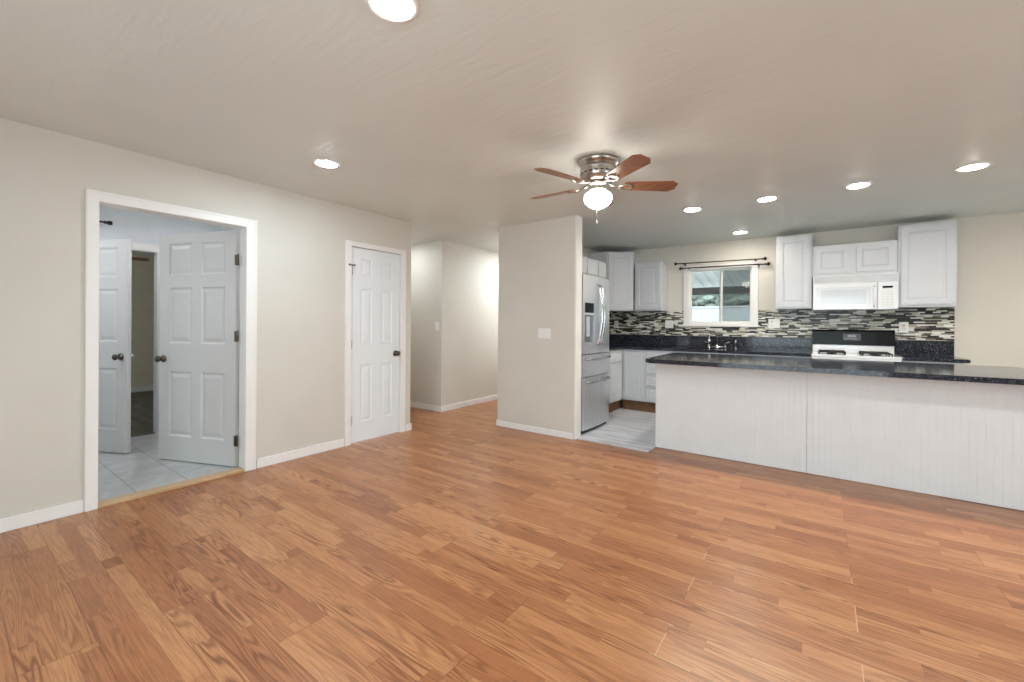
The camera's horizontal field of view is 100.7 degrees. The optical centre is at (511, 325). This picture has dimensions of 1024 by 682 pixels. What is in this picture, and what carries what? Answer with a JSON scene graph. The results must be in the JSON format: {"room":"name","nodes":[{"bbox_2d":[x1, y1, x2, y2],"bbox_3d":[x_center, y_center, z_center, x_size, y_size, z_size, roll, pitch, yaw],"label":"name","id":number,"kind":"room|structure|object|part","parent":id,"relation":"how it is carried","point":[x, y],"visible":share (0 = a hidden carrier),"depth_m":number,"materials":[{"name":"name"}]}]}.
{"room":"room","nodes":[
{"label":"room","id":0,"kind":"room"},
{"bbox_2d":[131,254,153,386],"bbox_3d":[-6.942,-0.031,7.158,0.150,2.440,4.600,0,0,36],"label":"wall","id":1,"kind":"structure","parent":0,"point":[142,300],"depth_m":7.55,"materials":[{"name":"paint"}]},
{"bbox_2d":[131,386,152,392],"bbox_3d":[-6.881,1.134,7.109,0.019,0.088,4.400,0,0,36],"label":"baseboard","id":2,"kind":"structure","parent":1,"relation":"attached to","point":[143,388],"depth_m":7.52,"materials":[{"name":"white paint"}]},
{"bbox_2d":[99,205,223,245],"bbox_3d":[-4.384,-0.009,4.181,0.110,2.440,2.800,0,0,36],"label":"wall","id":3,"kind":"structure","parent":0,"point":[144,228],"depth_m":4.60,"materials":[{"name":"paint"}]},
{"bbox_2d":[99,220,112,224],"bbox_3d":[-4.525,-1.035,3.796,0.102,0.062,1.404,0,0,36],"label":"curtain rod","id":4,"kind":"object","parent":3,"relation":"attached to","point":[104,222],"visible":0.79,"depth_m":4.31,"materials":[{"name":"brown metal"}]},
{"bbox_2d":[98,239,133,452],"bbox_3d":[-3.972,0.194,4.041,0.788,2.000,0.169,0,0,10],"label":"door","id":5,"kind":"structure","parent":3,"relation":"in","point":[115,255],"depth_m":3.99,"materials":[{"name":"grey paint"}]},
{"bbox_3d":[-3.662,0.296,3.936,0.066,0.066,0.067,0,0,10],"label":"knob","id":6,"kind":"part","parent":5,"relation":"part of","materials":[{"name":"metal"}]},
{"bbox_2d":[99,238,159,433],"bbox_3d":[-4.201,0.159,4.419,0.128,2.083,0.930,0,0,36],"label":"door frame","id":7,"kind":"structure","parent":3,"relation":"attached to","point":[136,247],"depth_m":4.71,"materials":[{"name":"white paint"}]},
{"bbox_2d":[0,118,410,518],"bbox_3d":[-2.687,0.004,3.029,0.110,2.440,4.933,0,0,36],"label":"wall","id":8,"kind":"structure","parent":0,"point":[46,175],"depth_m":2.77,"materials":[{"name":"paint"}]},
{"bbox_2d":[0,500,83,532],"bbox_3d":[-3.445,1.180,1.897,0.013,0.079,2.178,0,0,36],"label":"baseboard","id":9,"kind":"structure","parent":8,"relation":"attached to","point":[48,514],"depth_m":2.62,"materials":[{"name":"white paint"}]},
{"bbox_2d":[84,189,257,511],"bbox_3d":[-2.530,0.166,3.230,0.132,2.116,1.045,0,0,36],"label":"door frame","id":10,"kind":"structure","parent":8,"relation":"attached to","point":[248,228],"depth_m":3.10,"materials":[{"name":"white paint"}]},
{"bbox_2d":[98,467,244,507],"bbox_3d":[-2.535,1.215,3.217,0.100,0.019,0.889,0,0,36],"label":"trim","id":11,"kind":"structure","parent":8,"relation":"attached to","point":[104,503],"depth_m":3.15,"materials":[{"name":"brown wood"}]},
{"bbox_2d":[154,231,239,466],"bbox_3d":[-2.745,0.198,3.730,0.882,2.010,0.169,0,0,14],"label":"door","id":12,"kind":"structure","parent":8,"relation":"in","point":[198,358],"depth_m":3.71,"materials":[{"name":"grey paint"}]},
{"bbox_3d":[-3.135,0.300,3.776,0.066,0.066,0.067,0,0,14],"label":"knob","id":13,"kind":"part","parent":12,"relation":"part of","materials":[{"name":"metal"}]},
{"bbox_2d":[256,439,343,467],"bbox_3d":[-1.943,1.188,3.960,0.013,0.079,0.818,0,0,36],"label":"baseboard","id":14,"kind":"structure","parent":8,"relation":"attached to","point":[278,458],"depth_m":3.91,"materials":[{"name":"white paint"}]},
{"bbox_2d":[349,247,400,442],"bbox_3d":[-1.478,0.207,4.591,0.102,2.024,0.669,0,0,36],"label":"door","id":15,"kind":"structure","parent":8,"relation":"in","point":[375,353],"depth_m":4.60,"materials":[{"name":"white paint"}]},
{"bbox_3d":[-1.300,0.320,4.806,0.067,0.066,0.066,0,0,36],"label":"knob","id":16,"kind":"part","parent":15,"relation":"part of","materials":[{"name":"metal"}]},
{"bbox_2d":[344,240,405,445],"bbox_3d":[-1.505,0.184,4.639,0.132,2.091,0.770,0,0,36],"label":"door frame","id":17,"kind":"structure","parent":8,"relation":"attached to","point":[349,244],"depth_m":4.43,"materials":[{"name":"white paint"}]},
{"bbox_2d":[405,423,411,430],"bbox_3d":[-1.211,1.192,4.964,0.013,0.079,0.084,0,0,36],"label":"baseboard","id":18,"kind":"structure","parent":8,"relation":"attached to","point":[408,426],"depth_m":4.96,"materials":[{"name":"white paint"}]},
{"bbox_2d":[224,226,239,343],"bbox_3d":[-2.720,0.002,4.640,1.840,2.440,0.100,0,0,36],"label":"wall","id":19,"kind":"structure","parent":0,"point":[225,228],"depth_m":4.88,"materials":[{"name":"paint"}]},
{"bbox_2d":[410,240,447,405],"bbox_3d":[-1.511,0.008,6.462,1.350,2.440,0.110,0,0,36],"label":"wall","id":20,"kind":"structure","parent":0,"point":[429,260],"depth_m":6.17,"materials":[{"name":"paint"}]},
{"bbox_2d":[410,401,441,411],"bbox_3d":[-1.546,1.187,6.407,1.353,0.079,0.012,0,0,36],"label":"baseboard","id":21,"kind":"structure","parent":20,"relation":"attached to","point":[412,404],"depth_m":6.18,"materials":[{"name":"white paint"}]},
{"bbox_2d":[435,322,438,329],"bbox_3d":[-1.069,0.016,6.066,0.075,0.120,0.010,0,0,36],"label":"light switch","id":22,"kind":"object","parent":20,"relation":"attached to","point":[436,323],"visible":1,"depth_m":6.06,"materials":[{"name":"white plastic"}]},
{"bbox_2d":[447,241,498,404],"bbox_3d":[0.409,0.019,8.046,0.110,2.440,4.709,0,0,36],"label":"wall","id":23,"kind":"structure","parent":0,"point":[473,273],"depth_m":6.54,"materials":[{"name":"paint"}]},
{"bbox_2d":[442,395,497,411],"bbox_3d":[0.384,1.198,7.918,0.012,0.079,4.700,0,0,36],"label":"baseboard","id":24,"kind":"structure","parent":23,"relation":"attached to","point":[494,397],"depth_m":6.47,"materials":[{"name":"white paint"}]},
{"bbox_2d":[0,391,1023,681],"bbox_3d":[-0.377,1.270,4.847,13.300,0.096,10.800,0,0,36],"label":"floor","id":25,"kind":"structure","parent":0,"point":[459,545],"depth_m":2.15,"materials":[{"name":"brown wood"}]},
{"bbox_2d":[581,274,610,433],"bbox_3d":[0.738,0.331,5.217,0.855,1.793,0.735,0,0,36],"label":"refrigerator","id":26,"kind":"object","parent":25,"relation":"on","point":[595,356],"visible":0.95,"depth_m":4.93,"materials":[{"name":"silver metal"}]},
{"bbox_3d":[0.884,-0.118,4.883,0.071,0.892,0.360,0,0,36],"label":"door","id":27,"kind":"part","parent":26,"relation":"part of","materials":[{"name":"silver metal"}]},
{"bbox_3d":[0.986,0.891,5.034,0.071,0.591,0.729,0,0,36],"label":"drawer","id":28,"kind":"part","parent":26,"relation":"part of","materials":[{"name":"silver metal"}]},
{"bbox_3d":[0.989,0.462,5.034,0.071,0.248,0.729,0,0,36],"label":"drawer","id":29,"kind":"part","parent":26,"relation":"part of","materials":[{"name":"silver metal"}]},
{"bbox_3d":[1.034,0.646,5.000,0.075,0.028,0.645,0,0,36],"label":"handle","id":30,"kind":"part","parent":26,"relation":"part of","materials":[{"name":"silver metal"}]},
{"bbox_3d":[1.036,0.390,4.999,0.075,0.028,0.645,0,0,36],"label":"handle","id":31,"kind":"part","parent":26,"relation":"part of","materials":[{"name":"silver metal"}]},
{"bbox_3d":[1.026,-0.118,4.962,0.095,0.724,0.032,0,0,36],"label":"handle","id":32,"kind":"part","parent":26,"relation":"part of","materials":[{"name":"silver metal"}]},
{"bbox_3d":[1.067,-0.118,5.019,0.095,0.724,0.032,0,0,36],"label":"handle","id":33,"kind":"part","parent":26,"relation":"part of","materials":[{"name":"silver metal"}]},
{"bbox_3d":[1.100,-0.117,5.180,0.071,0.892,0.365,0,0,36],"label":"door","id":34,"kind":"part","parent":26,"relation":"part of","materials":[{"name":"silver metal"}]},
{"bbox_2d":[607,349,621,412],"bbox_3d":[1.127,0.789,6.014,0.586,0.882,0.995,0,0,36],"label":"base cabinet","id":35,"kind":"object","parent":25,"relation":"on","point":[615,362],"visible":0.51,"depth_m":6.00,"materials":[{"name":"white paint"}]},
{"bbox_3d":[1.467,0.804,5.998,0.018,0.510,0.430,0,0,36],"label":"door","id":36,"kind":"part","parent":35,"relation":"part of","materials":[{"name":"white paint"}]},
{"bbox_3d":[1.469,0.447,5.998,0.018,0.145,0.430,0,0,36],"label":"drawer","id":37,"kind":"part","parent":35,"relation":"part of","materials":[{"name":"white paint"}]},
{"bbox_2d":[609,334,811,356],"bbox_3d":[2.202,0.255,5.587,2.825,0.200,1.571,0,0,36],"label":"countertop","id":38,"kind":"structure","parent":35,"relation":"on","point":[745,345],"depth_m":5.86,"materials":[{"name":"black stone"}]},
{"bbox_2d":[704,333,729,348],"bbox_3d":[2.874,0.216,5.942,0.295,0.214,0.189,0,0,7],"label":"kitchen faucet","id":39,"kind":"object","parent":38,"relation":"on","point":[709,340],"visible":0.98,"depth_m":5.94,"materials":[{"name":"silver metal"}]},
{"bbox_3d":[2.807,0.193,5.920,0.187,0.170,0.019,0,0,-28],"label":"spout","id":40,"kind":"part","parent":39,"relation":"part of","materials":[{"name":"silver metal"}]},
{"bbox_2d":[622,349,645,411],"bbox_3d":[1.927,0.794,6.361,0.335,0.882,0.636,0,0,36],"label":"base cabinet","id":41,"kind":"object","parent":25,"relation":"on","point":[633,361],"visible":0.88,"depth_m":6.11,"materials":[{"name":"white paint"}]},
{"bbox_3d":[1.731,0.718,6.122,0.238,0.665,0.018,0,0,36],"label":"door","id":42,"kind":"part","parent":41,"relation":"part of","materials":[{"name":"white paint"}]},
{"bbox_2d":[645,350,675,412],"bbox_3d":[2.233,0.796,6.138,0.420,0.882,0.636,0,0,36],"label":"base cabinet","id":43,"kind":"object","parent":25,"relation":"on","point":[650,368],"visible":0.35,"depth_m":5.96,"materials":[{"name":"white paint"}]},
{"bbox_3d":[2.050,0.971,5.889,0.380,0.185,0.018,0,0,36],"label":"drawer","id":44,"kind":"part","parent":43,"relation":"part of","materials":[{"name":"white paint"}]},
{"bbox_3d":[2.051,0.781,5.888,0.380,0.165,0.018,0,0,36],"label":"drawer","id":45,"kind":"part","parent":43,"relation":"part of","materials":[{"name":"white paint"}]},
{"bbox_3d":[2.053,0.603,5.888,0.380,0.160,0.018,0,0,36],"label":"drawer","id":46,"kind":"part","parent":43,"relation":"part of","materials":[{"name":"white paint"}]},
{"bbox_3d":[2.054,0.443,5.888,0.380,0.130,0.018,0,0,36],"label":"drawer","id":47,"kind":"part","parent":43,"relation":"part of","materials":[{"name":"white paint"}]},
{"bbox_2d":[676,351,747,354],"bbox_3d":[2.751,0.800,5.761,0.860,0.882,0.636,0,0,36],"label":"base cabinet","id":48,"kind":"object","parent":25,"relation":"on","point":[676,351],"visible":0.02,"depth_m":5.52,"materials":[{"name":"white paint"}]},
{"bbox_2d":[748,354,811,357],"bbox_3d":[3.357,0.805,5.320,0.636,0.882,0.636,0,0,36],"label":"base cabinet","id":49,"kind":"object","parent":25,"relation":"on","point":[748,354],"visible":0.02,"depth_m":5.08,"materials":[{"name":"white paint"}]},
{"bbox_2d":[655,364,1023,510],"bbox_3d":[2.715,0.822,3.844,2.607,0.870,0.640,0,0,36],"label":"base cabinet","id":50,"kind":"object","parent":25,"relation":"on","point":[959,440],"visible":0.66,"depth_m":3.40,"materials":[{"name":"white paint"}]},
{"bbox_3d":[1.992,0.817,3.980,1.266,0.870,0.009,0,0,36],"label":"beadboard panel","id":51,"kind":"part","parent":50,"relation":"part of","materials":[{"name":"paint"}]},
{"bbox_2d":[645,353,1023,384],"bbox_3d":[2.746,0.361,3.869,2.740,0.040,1.090,0,1,36],"label":"countertop","id":52,"kind":"structure","parent":50,"relation":"on","point":[928,371],"depth_m":3.50,"materials":[{"name":"black stone"}]},
{"bbox_3d":[3.042,0.825,3.215,1.326,0.870,0.009,0,0,36],"label":"beadboard panel","id":53,"kind":"part","parent":50,"relation":"part of","materials":[{"name":"paint"}]},
{"bbox_2d":[811,329,901,361],"bbox_3d":[3.907,0.653,4.866,0.772,1.194,0.677,0,0,36],"label":"gas range","id":54,"kind":"object","parent":25,"relation":"on","point":[867,345],"visible":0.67,"depth_m":4.98,"materials":[{"name":"white metal"}]},
{"bbox_3d":[4.058,0.143,5.070,0.170,0.080,0.006,0,0,36],"label":"clock panel","id":55,"kind":"part","parent":54,"relation":"part of","materials":[{"name":"grey plastic"}]},
{"bbox_2d":[811,351,901,359],"bbox_3d":[3.924,0.348,4.886,0.772,0.028,0.626,0,0,36],"label":"cooktop","id":56,"kind":"object","parent":54,"relation":"in","point":[844,355],"depth_m":4.72,"materials":[{"name":"white metal"}]},
{"bbox_3d":[3.752,0.414,4.651,0.764,0.105,0.036,0,0,36],"label":"knob panel","id":57,"kind":"part","parent":54,"relation":"part of","materials":[{"name":"white metal"}]},
{"bbox_2d":[902,360,963,364],"bbox_3d":[4.431,0.814,4.538,0.448,0.882,0.636,0,0,36],"label":"base cabinet","id":58,"kind":"object","parent":25,"relation":"on","point":[902,360],"visible":0.02,"depth_m":4.28,"materials":[{"name":"white paint"}]},
{"bbox_2d":[894,340,970,362],"bbox_3d":[4.449,0.272,4.524,0.490,0.200,0.644,0,0,36],"label":"countertop","id":59,"kind":"structure","parent":58,"relation":"on","point":[916,350],"depth_m":4.70,"materials":[{"name":"black stone"}]},
{"bbox_2d":[0,0,1023,255],"bbox_3d":[-0.371,-1.242,4.913,13.400,0.080,10.900,0,0,36],"label":"ceiling","id":60,"kind":"structure","parent":0,"point":[440,121],"depth_m":2.27,"materials":[{"name":"paint"}]},
{"bbox_2d":[132,257,149,260],"bbox_3d":[-6.250,-1.014,6.526,1.102,0.462,1.049,0,0,36],"label":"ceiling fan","id":61,"kind":"object","parent":60,"relation":"hanging from","point":[133,258],"visible":0.02,"depth_m":6.85,"materials":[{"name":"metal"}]},
{"bbox_2d":[312,158,340,168],"bbox_3d":[-1.381,-1.199,3.162,0.196,0.014,0.196,0,0,36],"label":"recessed light","id":62,"kind":"object","parent":60,"relation":"in","point":[321,162],"visible":1,"depth_m":3.14,"materials":[{"name":"white"}]},
{"bbox_2d":[365,0,418,22],"bbox_3d":[-0.445,-1.191,1.581,0.196,0.014,0.196,0,0,36],"label":"recessed light","id":63,"kind":"object","parent":60,"relation":"in","point":[395,11],"visible":1,"depth_m":1.60,"materials":[{"name":"white plastic"}]},
{"bbox_2d":[530,153,677,223],"bbox_3d":[0.590,-0.962,3.111,1.049,0.462,1.102,0,0,36],"label":"ceiling fan","id":64,"kind":"object","parent":60,"relation":"hanging from","point":[598,170],"visible":1,"depth_m":3.00,"materials":[{"name":"brown wood"}]},
{"bbox_3d":[0.321,-1.016,3.307,0.383,0.037,0.133,0,0,36],"label":"blade","id":65,"kind":"part","parent":64,"relation":"part of","materials":[{"name":"brown wood"}]},
{"bbox_3d":[0.321,-1.015,2.864,0.383,0.037,0.133,0,0,-36],"label":"blade","id":66,"kind":"part","parent":64,"relation":"part of","materials":[{"name":"brown wood"}]},
{"bbox_3d":[0.625,-0.908,3.086,0.198,0.132,0.198,0,0,36],"label":"lamp shade","id":67,"kind":"part","parent":64,"relation":"part of","materials":[{"name":"white glass"}]},
{"bbox_3d":[0.742,-1.012,2.728,0.133,0.037,0.383,0,0,-18],"label":"blade","id":68,"kind":"part","parent":64,"relation":"part of","materials":[{"name":"brown wood"}]},
{"bbox_3d":[1.002,-1.011,3.086,0.383,0.037,0.133,0,0,0],"label":"blade","id":69,"kind":"part","parent":64,"relation":"part of","materials":[{"name":"brown wood"}]},
{"bbox_2d":[682,206,702,211],"bbox_3d":[1.845,-1.179,4.339,0.196,0.014,0.196,0,0,36],"label":"recessed light","id":70,"kind":"object","parent":60,"relation":"in","point":[688,209],"visible":1,"depth_m":4.31,"materials":[{"name":"white plastic"}]},
{"bbox_2d":[732,230,748,233],"bbox_3d":[2.894,-1.173,5.381,0.196,0.014,0.196,0,0,36],"label":"recessed light","id":71,"kind":"object","parent":60,"relation":"in","point":[741,231],"visible":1,"depth_m":5.35,"materials":[{"name":"white plastic"}]},
{"bbox_2d":[755,195,778,201],"bbox_3d":[2.379,-1.174,3.962,0.196,0.014,0.196,0,0,36],"label":"recessed light","id":72,"kind":"object","parent":60,"relation":"in","point":[771,197],"visible":1,"depth_m":3.94,"materials":[{"name":"white"}]},
{"bbox_2d":[843,181,872,188],"bbox_3d":[2.907,-1.170,3.565,0.196,0.014,0.196,0,0,36],"label":"recessed light","id":73,"kind":"object","parent":60,"relation":"in","point":[862,184],"visible":1,"depth_m":3.54,"materials":[{"name":"white"}]},
{"bbox_2d":[954,161,992,171],"bbox_3d":[3.408,-1.166,3.139,0.196,0.014,0.196,0,0,36],"label":"recessed light","id":74,"kind":"object","parent":60,"relation":"in","point":[978,165],"visible":1,"depth_m":3.12,"materials":[{"name":"white"}]},
{"bbox_2d":[498,215,574,438],"bbox_3d":[0.294,0.022,4.979,1.056,2.440,0.128,0,0,36],"label":"wall","id":75,"kind":"structure","parent":0,"point":[536,282],"depth_m":4.90,"materials":[{"name":"paint"}]},
{"bbox_2d":[496,420,572,439],"bbox_3d":[0.237,1.209,4.928,1.060,0.064,0.012,0,0,36],"label":"baseboard","id":76,"kind":"structure","parent":75,"relation":"attached to","point":[498,423],"depth_m":4.90,"materials":[{"name":"white paint"}]},
{"bbox_2d":[538,328,550,338],"bbox_3d":[0.370,0.095,4.837,0.170,0.115,0.010,0,0,36],"label":"light switch","id":77,"kind":"object","parent":75,"relation":"attached to","point":[545,333],"visible":1,"depth_m":4.83,"materials":[{"name":"white plastic"}]},
{"bbox_2d":[574,215,581,439],"bbox_3d":[0.727,0.026,4.664,0.015,2.440,0.136,0,0,36],"label":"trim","id":78,"kind":"structure","parent":75,"relation":"attached to","point":[578,220],"depth_m":4.64,"materials":[{"name":"white paint"}]},
{"bbox_2d":[582,246,598,257],"bbox_3d":[1.450,0.027,7.208,0.301,2.440,4.838,0,0,36],"label":"wall","id":79,"kind":"structure","parent":0,"point":[585,250],"depth_m":6.52,"materials":[{"name":"paint"}]},
{"bbox_2d":[582,256,605,278],"bbox_3d":[0.709,-0.724,5.399,0.617,0.213,1.010,0,0,36],"label":"upper cabinet","id":80,"kind":"object","parent":79,"relation":"attached to","point":[591,267],"visible":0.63,"depth_m":5.30,"materials":[{"name":"white paint"}]},
{"bbox_3d":[0.786,-0.719,4.997,0.018,0.180,0.390,0,0,36],"label":"door","id":81,"kind":"part","parent":80,"relation":"part of","materials":[{"name":"white paint"}]},
{"bbox_3d":[1.001,-0.718,5.292,0.018,0.180,0.300,0,0,36],"label":"door","id":82,"kind":"part","parent":80,"relation":"part of","materials":[{"name":"white paint"}]},
{"bbox_3d":[1.171,-0.717,5.524,0.018,0.180,0.225,0,0,36],"label":"door","id":83,"kind":"part","parent":80,"relation":"part of","materials":[{"name":"white paint"}]},
{"bbox_2d":[620,212,1023,400],"bbox_3d":[4.152,0.049,5.209,6.420,2.440,0.110,0,0,36],"label":"wall","id":84,"kind":"structure","parent":0,"point":[989,309],"depth_m":4.57,"materials":[{"name":"paint"}]},
{"bbox_2d":[588,251,639,311],"bbox_3d":[1.596,-0.662,6.626,0.608,0.887,0.608,0,0,36],"label":"upper cabinet","id":85,"kind":"object","parent":84,"relation":"attached to","point":[620,266],"visible":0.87,"depth_m":6.40,"materials":[{"name":"white paint"}]},
{"bbox_3d":[1.632,-0.662,6.401,0.380,0.840,0.018,0,0,-9],"label":"door","id":86,"kind":"part","parent":85,"relation":"part of","materials":[{"name":"white paint"}]},
{"bbox_2d":[635,261,667,310],"bbox_3d":[2.107,-0.574,6.434,0.400,0.717,0.317,0,0,36],"label":"upper cabinet","id":87,"kind":"object","parent":84,"relation":"attached to","point":[651,278],"visible":1,"depth_m":6.31,"materials":[{"name":"white paint"}]},
{"bbox_3d":[2.019,-0.574,6.313,0.356,0.668,0.018,0,0,36],"label":"door","id":88,"kind":"part","parent":87,"relation":"part of","materials":[{"name":"white paint"}]},
{"bbox_2d":[674,257,766,265],"bbox_3d":[2.905,-0.886,5.976,1.186,0.077,0.123,0,0,36],"label":"curtain rod","id":89,"kind":"object","parent":84,"relation":"attached to","point":[764,258],"visible":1,"depth_m":5.91,"materials":[{"name":"brown metal"}]},
{"bbox_3d":[2.882,-0.892,5.945,1.070,0.032,0.015,0,0,36],"label":"rod","id":90,"kind":"part","parent":89,"relation":"part of","materials":[{"name":"brown metal"}]},
{"bbox_2d":[682,261,759,326],"bbox_3d":[2.966,-0.422,6.056,1.000,0.887,0.140,0,0,36],"label":"window","id":91,"kind":"structure","parent":84,"relation":"in","point":[687,295],"depth_m":6.03,"materials":[{"name":"white paint"}]},
{"bbox_3d":[2.819,-0.417,6.166,0.436,0.774,0.025,0,0,36],"label":"sash","id":92,"kind":"part","parent":91,"relation":"part of","materials":[{"name":"white plastic"}]},
{"bbox_3d":[2.930,0.012,6.012,1.000,0.018,0.029,0,0,36],"label":"sill","id":93,"kind":"part","parent":91,"relation":"part of","materials":[{"name":"white paint"}]},
{"bbox_3d":[3.144,-0.414,5.966,0.409,0.774,0.025,0,0,36],"label":"sash","id":94,"kind":"part","parent":91,"relation":"part of","materials":[{"name":"white plastic"}]},
{"bbox_2d":[679,262,769,270],"bbox_3d":[2.955,-0.819,5.964,1.161,0.077,0.083,0,0,36],"label":"curtain rod","id":95,"kind":"object","parent":84,"relation":"attached to","point":[767,263],"visible":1,"depth_m":5.91,"materials":[{"name":"brown metal"}]},
{"bbox_3d":[2.944,-0.825,5.949,1.045,0.032,0.015,0,0,36],"label":"rod","id":96,"kind":"part","parent":95,"relation":"part of","materials":[{"name":"brown metal"}]},
{"bbox_2d":[609,308,954,340],"bbox_3d":[2.719,-0.025,5.213,4.098,0.365,1.570,0,0,36],"label":"backsplash","id":97,"kind":"structure","parent":84,"relation":"attached to","point":[934,324],"depth_m":5.42,"materials":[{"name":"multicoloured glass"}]},
{"bbox_2d":[614,321,618,327],"bbox_3d":[1.698,-0.013,6.908,0.075,0.118,0.010,0,0,36],"label":"wall outlet","id":98,"kind":"object","parent":97,"relation":"attached to","point":[616,323],"visible":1,"depth_m":6.90,"materials":[{"name":"white plastic"}]},
{"bbox_2d":[665,320,672,327],"bbox_3d":[2.375,-0.013,6.411,0.120,0.118,0.016,0,0,36],"label":"light switch","id":99,"kind":"object","parent":97,"relation":"attached to","point":[668,323],"visible":1,"depth_m":6.41,"materials":[{"name":"white plastic"}]},
{"bbox_2d":[768,319,779,327],"bbox_3d":[3.467,-0.021,5.616,0.130,0.120,0.016,0,0,36],"label":"wall outlet","id":100,"kind":"object","parent":97,"relation":"attached to","point":[772,323],"visible":1,"depth_m":5.62,"materials":[{"name":"white plastic"}]},
{"bbox_2d":[899,322,908,332],"bbox_3d":[4.496,0.026,4.870,0.080,0.120,0.010,0,0,36],"label":"wall outlet","id":101,"kind":"object","parent":97,"relation":"attached to","point":[903,326],"visible":1,"depth_m":4.87,"materials":[{"name":"white plastic"}]},
{"bbox_2d":[776,234,812,309],"bbox_3d":[3.569,-0.654,5.370,0.372,0.902,0.317,0,0,36],"label":"upper cabinet","id":102,"kind":"object","parent":84,"relation":"attached to","point":[793,253],"visible":0.98,"depth_m":5.24,"materials":[{"name":"white paint"}]},
{"bbox_2d":[812,240,897,277],"bbox_3d":[4.034,-0.763,5.031,0.770,0.367,0.317,0,0,36],"label":"upper cabinet","id":103,"kind":"object","parent":84,"relation":"attached to","point":[876,257],"visible":0.92,"depth_m":4.91,"materials":[{"name":"white paint"}]},
{"bbox_3d":[3.789,-0.769,5.025,0.320,0.308,0.018,0,0,36],"label":"door","id":104,"kind":"part","parent":103,"relation":"part of","materials":[{"name":"white paint"}]},
{"bbox_3d":[4.104,-0.767,4.795,0.330,0.308,0.018,0,0,36],"label":"door","id":105,"kind":"part","parent":103,"relation":"part of","materials":[{"name":"white paint"}]},
{"bbox_2d":[813,273,898,310],"bbox_3d":[3.999,-0.377,4.979,0.764,0.402,0.419,0,0,36],"label":"microwave","id":106,"kind":"object","parent":84,"relation":"attached to","point":[860,292],"visible":1,"depth_m":4.83,"materials":[{"name":"white plastic"}]},
{"bbox_3d":[3.819,-0.323,4.901,0.495,0.230,0.002,0,0,36],"label":"door glass","id":107,"kind":"part","parent":106,"relation":"part of","materials":[{"name":"white glass"}]},
{"bbox_3d":[3.838,-0.333,4.906,0.581,0.304,0.029,0,0,36],"label":"door","id":108,"kind":"part","parent":106,"relation":"part of","materials":[{"name":"white plastic"}]},
{"bbox_3d":[4.035,-0.321,4.722,0.020,0.238,0.046,0,0,36],"label":"handle","id":109,"kind":"part","parent":106,"relation":"part of","materials":[{"name":"white plastic"}]},
{"bbox_3d":[4.146,-0.331,4.682,0.170,0.304,0.029,0,0,36],"label":"control panel","id":110,"kind":"part","parent":106,"relation":"part of","materials":[{"name":"white plastic"}]},
{"bbox_2d":[895,220,956,307],"bbox_3d":[4.532,-0.647,4.668,0.456,0.902,0.317,0,0,36],"label":"upper cabinet","id":111,"kind":"object","parent":84,"relation":"attached to","point":[927,252],"visible":0.84,"depth_m":4.54,"materials":[{"name":"white paint"}]},
{"label":"outside","id":112,"kind":"structure","parent":0,"visible":0},
{"bbox_3d":[5.738,1.345,8.744,17.000,0.100,7.100,0,0,36],"label":"ground","id":113,"kind":"structure","parent":112,"visible":0},
{"bbox_2d":[692,305,749,320],"bbox_3d":[5.884,0.403,10.633,15.000,1.780,0.180,0,0,36],"label":"wall","id":114,"kind":"structure","parent":113,"relation":"on","point":[699,313],"depth_m":10.89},
{"bbox_2d":[692,269,749,294],"bbox_3d":[3.849,-0.060,7.663,9.200,2.686,3.482,0,0,36],"label":"patio cover","id":115,"kind":"object","parent":113,"relation":"on","point":[734,281],"visible":0.05,"depth_m":8.63,"materials":[{"name":"paint"}]},
{"bbox_2d":[692,294,749,306],"bbox_3d":[5.978,-0.420,11.605,12.320,3.426,0.869,0,0,36],"label":"hedge","id":116,"kind":"object","parent":113,"relation":"on","point":[728,299],"visible":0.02,"depth_m":11.59,"materials":[{"name":"green plant"}]}
]}

